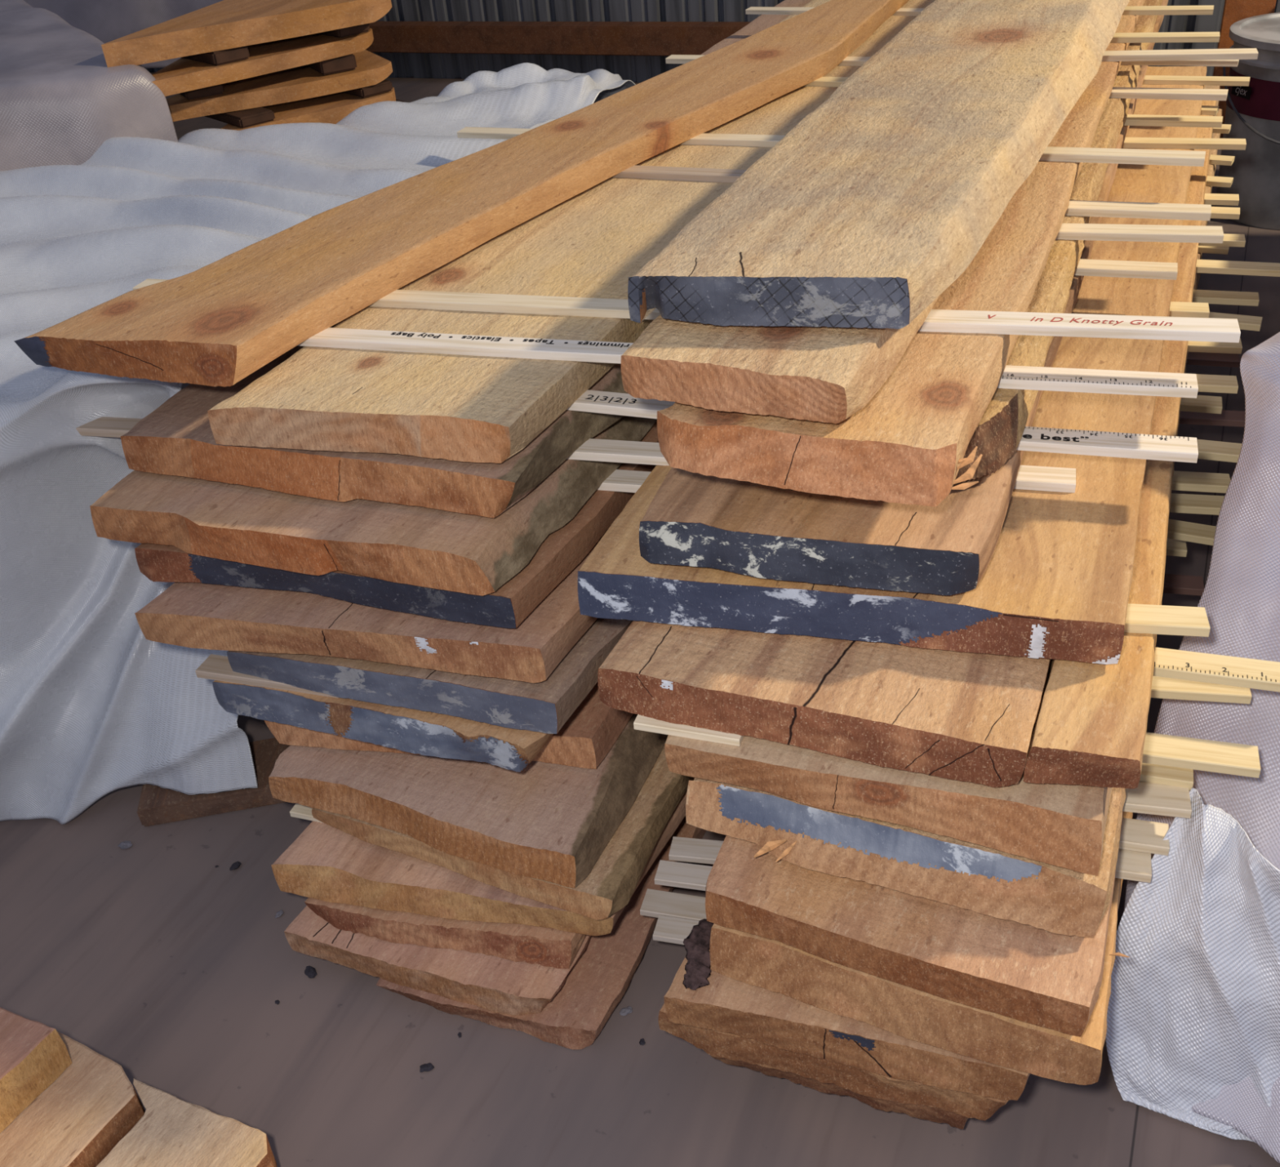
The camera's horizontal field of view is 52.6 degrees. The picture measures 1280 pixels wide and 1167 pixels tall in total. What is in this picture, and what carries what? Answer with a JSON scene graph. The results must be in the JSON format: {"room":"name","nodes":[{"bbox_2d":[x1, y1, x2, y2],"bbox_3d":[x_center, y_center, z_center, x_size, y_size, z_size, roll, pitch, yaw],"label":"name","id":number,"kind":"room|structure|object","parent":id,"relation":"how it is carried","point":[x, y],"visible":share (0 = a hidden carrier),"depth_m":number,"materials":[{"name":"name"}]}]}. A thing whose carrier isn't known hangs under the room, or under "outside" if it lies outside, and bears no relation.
{"room":"lumber yard","nodes":[
{"label":"lumber yard","id":0,"kind":"room"},
{"bbox_2d":[0,71,1279,1166],"bbox_3d":[0.041,-0.561,2.582,10.000,0.020,7.500,10,36,22],"label":"floor","id":1,"kind":"structure","parent":0,"point":[171,965],"depth_m":1.14,"materials":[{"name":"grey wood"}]},
{"bbox_2d":[23,0,223,68],"bbox_3d":[-1.660,-1.753,3.301,1.828,0.770,0.928,-4,33,1],"label":"tarpaulin","id":2,"kind":"object","parent":1,"relation":"on","point":[107,20],"visible":0.12,"depth_m":3.05,"materials":[{"name":"grey plastic"}]},
{"bbox_2d":[117,840,132,848],"bbox_3d":[-0.545,0.277,1.374,0.016,0.004,0.011,2,34,11],"label":"chip","id":3,"kind":"object","parent":1,"relation":"on","point":[125,844],"visible":1,"depth_m":1.37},
{"bbox_2d":[95,1077,277,1166],"bbox_3d":[-0.543,0.665,0.691,0.147,0.040,0.922,12,37,24],"label":"board","id":4,"kind":"object","parent":1,"relation":"on","point":[172,1131],"visible":1,"depth_m":0.99,"materials":[{"name":"brown wood"}]},
{"bbox_2d":[137,737,290,826],"bbox_3d":[-0.463,0.217,1.435,0.166,0.025,0.090,-9,34,-6],"label":"bearer timber","id":5,"kind":"object","parent":1,"relation":"on","point":[157,805],"visible":0.54,"depth_m":1.40,"materials":[{"name":"brown wood"}]},
{"bbox_2d":[229,861,241,870],"bbox_3d":[-0.417,0.291,1.335,0.009,0.005,0.014,21,41,34],"label":"chip","id":6,"kind":"object","parent":1,"relation":"on","point":[236,864],"visible":1,"depth_m":1.33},
{"bbox_2d":[275,909,284,917],"bbox_3d":[-0.355,0.325,1.276,0.007,0.003,0.010,26,44,38],"label":"chip","id":7,"kind":"object","parent":1,"relation":"on","point":[278,913],"visible":1,"depth_m":1.27,"materials":[{"name":"grey"}]},
{"bbox_2d":[304,964,317,977],"bbox_3d":[-0.308,0.363,1.211,0.010,0.005,0.016,-25,38,-27],"label":"chip","id":8,"kind":"object","parent":1,"relation":"on","point":[309,971],"visible":1,"depth_m":1.21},
{"bbox_2d":[0,62,635,823],"bbox_3d":[-0.569,-0.265,1.738,1.611,0.500,1.140,-15,35,-15],"label":"tarpaulin","id":9,"kind":"object","parent":1,"relation":"on","point":[91,707],"visible":0.6,"depth_m":1.40,"materials":[{"name":"white plastic"}]},
{"bbox_2d":[0,0,177,170],"bbox_3d":[-1.222,-0.795,2.147,0.594,0.217,0.982,-25,38,-27],"label":"tarpaulin","id":10,"kind":"object","parent":9,"relation":"on","point":[60,100],"visible":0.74,"depth_m":1.90,"materials":[{"name":"plastic"}]},
{"bbox_2d":[419,1062,434,1071],"bbox_3d":[-0.184,0.416,1.115,0.013,0.005,0.008,-15,35,-14],"label":"chip","id":11,"kind":"object","parent":1,"relation":"on","point":[428,1066],"visible":1,"depth_m":1.11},
{"bbox_2d":[376,815,706,1048],"bbox_3d":[0.248,-0.153,1.895,0.233,0.025,2.025,10,36,22],"label":"board","id":12,"kind":"object","parent":1,"relation":"on","point":[592,989],"visible":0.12,"depth_m":1.15,"materials":[{"name":"brown wood"}]},
{"bbox_2d":[284,905,591,1015],"bbox_3d":[0.207,-0.216,1.949,0.289,0.027,2.127,10,36,22],"label":"board","id":13,"kind":"object","parent":12,"relation":"on","point":[494,983],"visible":0.11,"depth_m":1.15,"materials":[{"name":"brown wood"}]},
{"bbox_2d":[304,897,586,968],"bbox_3d":[0.221,-0.250,1.950,0.278,0.025,2.138,10,36,22],"label":"board","id":14,"kind":"object","parent":13,"relation":"on","point":[531,944],"visible":0.13,"depth_m":1.15,"materials":[{"name":"brown wood"}]},
{"bbox_2d":[271,777,694,935],"bbox_3d":[0.244,-0.307,1.977,0.346,0.034,2.255,10,36,22],"label":"board","id":15,"kind":"object","parent":14,"relation":"on","point":[326,862],"depth_m":1.16,"materials":[{"name":"brown wood"}]},
{"bbox_2d":[311,743,693,919],"bbox_3d":[0.276,-0.370,2.012,0.351,0.023,2.331,10,36,22],"label":"board","id":16,"kind":"object","parent":15,"relation":"on","point":[611,883],"visible":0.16,"depth_m":1.14,"materials":[{"name":"brown wood"}]},
{"bbox_2d":[268,713,667,888],"bbox_3d":[0.244,-0.400,2.010,0.354,0.031,2.324,10,36,22],"label":"board","id":17,"kind":"object","parent":16,"relation":"on","point":[550,822],"visible":0.13,"depth_m":1.15,"materials":[{"name":"brown wood"}]},
{"bbox_2d":[264,681,633,768],"bbox_3d":[0.248,-0.469,2.054,0.342,0.031,2.369,10,36,22],"label":"board","id":18,"kind":"object","parent":17,"relation":"on","point":[589,733],"visible":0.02,"depth_m":1.18,"materials":[{"name":"brown wood"}]},
{"bbox_2d":[195,653,553,771],"bbox_3d":[0.223,-0.518,2.055,0.357,0.042,2.422,10,36,22],"label":"board","id":19,"kind":"object","parent":18,"relation":"on","point":[414,731],"depth_m":1.15,"materials":[{"name":"grey paint"}]},
{"bbox_2d":[226,617,632,733],"bbox_3d":[0.244,-0.546,2.026,0.368,0.037,2.427,10,36,22],"label":"board","id":20,"kind":"object","parent":19,"relation":"on","point":[544,706],"visible":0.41,"depth_m":1.12,"materials":[{"name":"grey paint"}]},
{"bbox_2d":[134,523,612,682],"bbox_3d":[0.221,-0.613,2.052,0.411,0.035,2.561,10,36,22],"label":"board","id":21,"kind":"object","parent":20,"relation":"on","point":[193,615],"visible":0.12,"depth_m":1.11,"materials":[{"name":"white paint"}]},
{"bbox_2d":[134,420,658,627],"bbox_3d":[0.243,-0.660,2.038,0.495,0.042,2.530,10,36,22],"label":"board","id":22,"kind":"object","parent":21,"relation":"on","point":[565,548],"depth_m":1.12,"materials":[{"name":"black paint"}]},
{"bbox_2d":[75,415,657,595],"bbox_3d":[0.141,-0.735,2.091,0.559,0.044,2.622,10,36,22],"label":"board","id":23,"kind":"object","parent":22,"relation":"on","point":[411,544],"depth_m":1.10,"materials":[{"name":"brown wood"}]},
{"bbox_2d":[120,0,812,517],"bbox_3d":[0.216,-0.788,2.091,0.446,0.037,2.629,10,36,22],"label":"board","id":24,"kind":"object","parent":23,"relation":"on","point":[176,438],"visible":0.17,"depth_m":1.12,"materials":[{"name":"brown wood"}]},
{"bbox_2d":[207,0,935,462],"bbox_3d":[0.329,-0.869,2.115,0.482,0.044,2.850,10,36,22],"label":"board","id":25,"kind":"object","parent":24,"relation":"on","point":[467,408],"depth_m":1.19,"materials":[{"name":"beige wood"}]},
{"bbox_2d":[132,278,660,319],"bbox_3d":[-0.234,-0.278,1.266,0.601,0.008,0.028,6,35,17],"label":"strip","id":26,"kind":"object","parent":25,"relation":"on","point":[443,300],"visible":0.46,"depth_m":1.23,"materials":[{"name":"beige wood"}]},
{"bbox_2d":[14,0,908,386],"bbox_3d":[0.277,-0.926,2.138,0.301,0.037,2.944,14,38,26],"label":"board","id":27,"kind":"object","parent":25,"relation":"on","point":[217,323],"visible":1,"depth_m":1.35,"materials":[{"name":"wood"}]},
{"bbox_2d":[297,327,633,363],"bbox_3d":[-0.147,-0.212,1.155,0.389,0.008,0.028,6,35,16],"label":"yardstick","id":28,"kind":"object","parent":25,"relation":"on","point":[330,337],"visible":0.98,"depth_m":1.15,"materials":[{"name":"brown wood"}]},
{"bbox_2d":[457,126,785,146],"bbox_3d":[0.118,-0.565,1.651,0.784,0.008,0.028,9,36,20],"label":"strip","id":29,"kind":"object","parent":25,"relation":"on","point":[704,139],"visible":0.31,"depth_m":1.66,"materials":[{"name":"beige wood"}]},
{"bbox_2d":[566,390,675,418],"bbox_3d":[-0.005,-0.155,1.124,0.206,0.008,0.027,8,36,19],"label":"yardstick","id":30,"kind":"object","parent":24,"relation":"on","point":[591,401],"visible":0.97,"depth_m":1.12,"materials":[{"name":"brown wood"}]},
{"bbox_2d":[619,1005,632,1015],"bbox_3d":[-0.012,0.379,1.148,0.013,0.004,0.008,-23,37,-25],"label":"chip","id":31,"kind":"object","parent":1,"relation":"on","point":[624,1011],"visible":1,"depth_m":1.15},
{"bbox_2d":[639,1037,644,1044],"bbox_3d":[0.002,0.396,1.121,0.005,0.002,0.007,-6,33,-2],"label":"chip","id":32,"kind":"object","parent":1,"relation":"on","point":[642,1042],"visible":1,"depth_m":1.12,"materials":[{"name":"black"}]},
{"bbox_2d":[640,888,968,1128],"bbox_3d":[0.437,-0.065,1.675,0.312,0.046,1.726,10,36,22],"label":"board","id":33,"kind":"object","parent":1,"relation":"on","point":[937,1114],"depth_m":1.13,"materials":[{"name":"beige wood"}]},
{"bbox_2d":[654,835,1008,1119],"bbox_3d":[0.471,-0.122,1.672,0.326,0.040,1.832,10,36,22],"label":"board","id":34,"kind":"object","parent":33,"relation":"on","point":[731,1046],"depth_m":0.99,"materials":[{"name":"brown wood"}]},
{"bbox_2d":[663,573,1204,1099],"bbox_3d":[0.525,-0.138,1.606,0.352,0.042,1.825,10,36,22],"label":"board","id":35,"kind":"object","parent":34,"relation":"on","point":[698,995],"depth_m":0.95,"materials":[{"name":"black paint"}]},
{"bbox_2d":[710,409,1244,1084],"bbox_3d":[0.567,-0.216,1.616,0.348,0.071,1.919,10,36,22],"label":"board","id":36,"kind":"object","parent":35,"relation":"on","point":[773,965],"depth_m":0.92,"materials":[{"name":"brown wood"}]},
{"bbox_2d":[705,351,1239,1036],"bbox_3d":[0.556,-0.245,1.599,0.345,0.044,1.914,10,36,22],"label":"board","id":37,"kind":"object","parent":36,"relation":"on","point":[1028,973],"depth_m":0.90,"materials":[{"name":"brown wood"}]},
{"bbox_2d":[685,108,1262,937],"bbox_3d":[0.596,-0.335,1.652,0.403,0.044,2.033,10,36,22],"label":"board","id":38,"kind":"object","parent":37,"relation":"on","point":[976,877],"depth_m":0.93,"materials":[{"name":"grey paint"}]},
{"bbox_2d":[633,85,1279,875],"bbox_3d":[0.596,-0.378,1.640,0.451,0.042,2.019,10,36,22],"label":"board","id":39,"kind":"object","parent":38,"relation":"on","point":[1058,824],"depth_m":0.91,"materials":[{"name":"brown wood"}]},
{"bbox_2d":[597,301,1209,786],"bbox_3d":[0.469,-0.351,1.542,0.390,0.044,1.711,10,36,22],"label":"board","id":40,"kind":"object","parent":39,"relation":"on","point":[962,716],"depth_m":0.92,"materials":[{"name":"white paint"}]},
{"bbox_2d":[567,66,1249,664],"bbox_3d":[0.417,-0.421,1.579,0.554,0.044,1.697,10,36,22],"label":"board","id":41,"kind":"object","parent":40,"relation":"on","point":[1055,583],"depth_m":0.99,"materials":[{"name":"blue paint"}]},
{"bbox_2d":[639,0,1222,595],"bbox_3d":[0.638,-0.682,1.865,0.376,0.042,2.528,10,36,22],"label":"board","id":42,"kind":"object","parent":41,"relation":"on","point":[694,519],"depth_m":0.95,"materials":[{"name":"black paint"}]},
{"bbox_2d":[955,0,1239,482],"bbox_3d":[0.784,-0.802,1.950,0.241,0.042,2.701,10,36,21],"label":"board","id":43,"kind":"object","parent":42,"relation":"on","point":[998,433],"depth_m":1.27,"materials":[{"name":"brown wood"}]},
{"bbox_2d":[657,0,1219,506],"bbox_3d":[0.663,-0.804,1.892,0.340,0.042,2.730,9,36,20],"label":"board","id":44,"kind":"object","parent":43,"relation":"on","point":[908,444],"depth_m":0.93,"materials":[{"name":"brown wood"}]},
{"bbox_2d":[621,296,938,423],"bbox_3d":[0.604,-0.880,1.946,0.184,0.035,2.824,10,36,21],"label":"board","id":45,"kind":"object","parent":44,"relation":"on","point":[822,374],"visible":0.3,"depth_m":0.90,"materials":[{"name":"brown wood"}]},
{"bbox_2d":[627,0,1129,328],"bbox_3d":[0.663,-0.970,1.999,0.255,0.037,2.939,10,36,22],"label":"board","id":46,"kind":"object","parent":45,"relation":"on","point":[875,202],"visible":1,"depth_m":1.08,"materials":[{"name":"black paint"}]},
{"bbox_2d":[917,309,1240,342],"bbox_3d":[0.315,-0.199,0.996,0.267,0.008,0.028,5,35,15],"label":"strip","id":47,"kind":"object","parent":44,"relation":"on","point":[1055,324],"visible":0.99,"depth_m":0.98,"materials":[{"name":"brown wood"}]},
{"bbox_2d":[1102,48,1257,61],"bbox_3d":[0.671,-0.685,1.681,0.237,0.008,0.027,6,35,16],"label":"strip","id":48,"kind":"object","parent":44,"relation":"on","point":[1237,53],"visible":0.78,"depth_m":1.67,"materials":[{"name":"beige wood"}]},
{"bbox_2d":[996,364,1198,398],"bbox_3d":[0.339,-0.158,1.006,0.174,0.008,0.027,6,35,16],"label":"yardstick","id":49,"kind":"object","parent":43,"relation":"on","point":[1017,377],"visible":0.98,"depth_m":1.00,"materials":[{"name":"brown wood"}]},
{"bbox_2d":[1016,426,1198,462],"bbox_3d":[0.358,-0.109,1.006,0.137,0.008,0.028,6,35,16],"label":"yardstick","id":50,"kind":"object","parent":42,"relation":"on","point":[1113,444],"visible":0.99,"depth_m":1.00,"materials":[{"name":"brown wood"}]},
{"bbox_2d":[1023,100,1218,788],"bbox_3d":[0.622,-0.349,1.518,0.121,0.043,1.767,9,36,20],"label":"board","id":51,"kind":"object","parent":39,"relation":"on","point":[1091,726],"depth_m":0.91,"materials":[{"name":"brown wood"}]},
{"bbox_2d":[1152,647,1279,691],"bbox_3d":[0.414,0.061,0.970,0.158,0.008,0.027,7,35,18],"label":"yardstick","id":52,"kind":"object","parent":39,"relation":"on","point":[1242,672],"visible":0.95,"depth_m":0.96,"materials":[{"name":"beige wood"}]},
{"bbox_2d":[1105,786,1279,1141],"bbox_3d":[0.453,0.306,0.963,0.195,0.254,0.098,24,43,36],"label":"flap","id":53,"kind":"object","parent":1,"relation":"on","point":[1193,1011],"visible":0.96,"depth_m":0.98,"materials":[{"name":"fabric"}]},
{"bbox_2d":[1123,331,1279,1163],"bbox_3d":[1.173,-0.276,1.519,0.750,0.501,2.182,14,38,26],"label":"tarpaulin","id":54,"kind":"object","parent":1,"relation":"on","point":[1240,597],"visible":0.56,"depth_m":1.06,"materials":[{"name":"white plastic"}]},
{"bbox_2d":[1213,0,1276,138],"bbox_3d":[1.348,-2.260,2.437,0.109,2.770,0.120,10,36,22],"label":"timber post","id":55,"kind":"object","parent":1,"relation":"on","point":[1234,11],"visible":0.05,"depth_m":3.01,"materials":[{"name":"orange wood"}]},
{"bbox_2d":[1215,12,1279,230],"bbox_3d":[1.341,-0.934,2.624,0.334,0.360,0.331,10,36,22],"label":"pail","id":56,"kind":"object","parent":1,"relation":"on","point":[1252,113],"visible":0.83,"depth_m":2.58,"materials":[{"name":"white plastic"}]},
{"bbox_3d":[-0.618,0.466,1.071,0.470,0.034,0.060,0,34,7],"label":"bearer timber","id":57,"kind":"object","parent":1,"relation":"on","visible":0},
{"bbox_2d":[0,1031,145,1166],"bbox_3d":[-0.655,0.637,0.740,0.116,0.050,0.917,13,38,26],"label":"board","id":58,"kind":"object","parent":57,"relation":"on","point":[77,1120],"visible":0.71,"depth_m":1.01,"materials":[{"name":"brown wood"}]},
{"bbox_2d":[0,1006,72,1132],"bbox_3d":[-0.658,0.512,0.842,0.115,0.044,0.614,14,38,27],"label":"board","id":59,"kind":"object","parent":58,"relation":"on","point":[33,1054],"visible":1,"depth_m":1.01,"materials":[{"name":"brown wood"}]},
{"bbox_2d":[146,0,1279,82],"bbox_3d":[0.389,-2.668,3.184,8.520,2.770,0.020,10,36,22],"label":"wall","id":60,"kind":"structure","parent":0,"point":[636,68],"depth_m":4.13,"materials":[{"name":"grey metal"}]},
{"bbox_2d":[365,21,751,56],"bbox_3d":[-0.783,-1.825,4.331,4.000,0.084,0.080,10,36,22],"label":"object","id":61,"kind":"structure","parent":60,"relation":"attached to","point":[526,37],"depth_m":4.10,"materials":[{"name":"brown wood"}]},
{"bbox_3d":[-0.469,-0.657,2.376,0.080,0.443,0.220,-29,40,-31],"label":"bearer timber","id":62,"kind":"object","parent":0,"visible":0},
{"bbox_2d":[221,87,395,130],"bbox_3d":[-0.528,-0.793,2.161,0.225,0.028,0.454,0,34,8],"label":"slab","id":63,"kind":"object","parent":62,"relation":"on","point":[332,108],"visible":0.27,"depth_m":2.11,"materials":[{"name":"orange wood"}]},
{"bbox_2d":[204,106,275,128],"bbox_3d":[-0.651,-0.757,2.084,0.060,0.016,0.160,-29,40,-31],"label":"block","id":64,"kind":"object","parent":63,"relation":"on","point":[244,118],"visible":0.63,"depth_m":2.04,"materials":[{"name":"brown wood"}]},
{"bbox_2d":[166,49,392,121],"bbox_3d":[-0.654,-0.841,2.173,0.430,0.026,0.288,-20,36,-21],"label":"slab","id":65,"kind":"object","parent":63,"relation":"on","point":[300,82],"visible":0.5,"depth_m":2.09,"materials":[{"name":"orange wood"}]},
{"bbox_2d":[180,84,223,99],"bbox_3d":[-0.721,-0.810,2.091,0.060,0.024,0.160,-20,36,-21],"label":"block","id":66,"kind":"object","parent":65,"relation":"on","point":[217,89],"visible":0.16,"depth_m":2.03,"materials":[{"name":"brown wood"}]},
{"bbox_2d":[151,28,373,96],"bbox_3d":[-0.680,-0.861,2.116,0.434,0.026,0.287,-29,40,-32],"label":"slab","id":67,"kind":"object","parent":65,"relation":"on","point":[182,75],"visible":0.46,"depth_m":2.03,"materials":[{"name":"orange wood"}]},
{"bbox_2d":[181,45,249,66],"bbox_3d":[-0.680,-0.840,2.042,0.060,0.020,0.160,-30,41,-32],"label":"block","id":68,"kind":"object","parent":67,"relation":"on","point":[216,58],"visible":0.41,"depth_m":1.99,"materials":[{"name":"brown wood"}]},
{"bbox_2d":[101,0,391,67],"bbox_3d":[-0.660,-0.910,2.094,0.466,0.038,0.285,-22,37,-24],"label":"slab","id":69,"kind":"object","parent":67,"relation":"on","point":[224,24],"visible":1,"depth_m":2.00,"materials":[{"name":"orange wood"}]},
{"bbox_2d":[318,23,369,37],"bbox_3d":[-0.518,-0.932,2.159,0.060,0.020,0.160,-30,41,-32],"label":"block","id":70,"kind":"object","parent":67,"relation":"on","point":[345,32],"visible":0.27,"depth_m":2.11,"materials":[{"name":"brown wood"}]},
{"bbox_2d":[306,53,356,75],"bbox_3d":[-0.529,-0.881,2.171,0.060,0.024,0.160,-20,36,-21],"label":"block","id":71,"kind":"object","parent":65,"relation":"on","point":[345,63],"visible":0.35,"depth_m":2.11,"materials":[{"name":"brown wood"}]},
{"bbox_2d":[342,80,392,97],"bbox_3d":[-0.487,-0.847,2.198,0.060,0.016,0.160,-29,40,-31],"label":"block","id":72,"kind":"object","parent":63,"relation":"on","point":[385,86],"visible":0.33,"depth_m":2.15,"materials":[{"name":"brown wood"}]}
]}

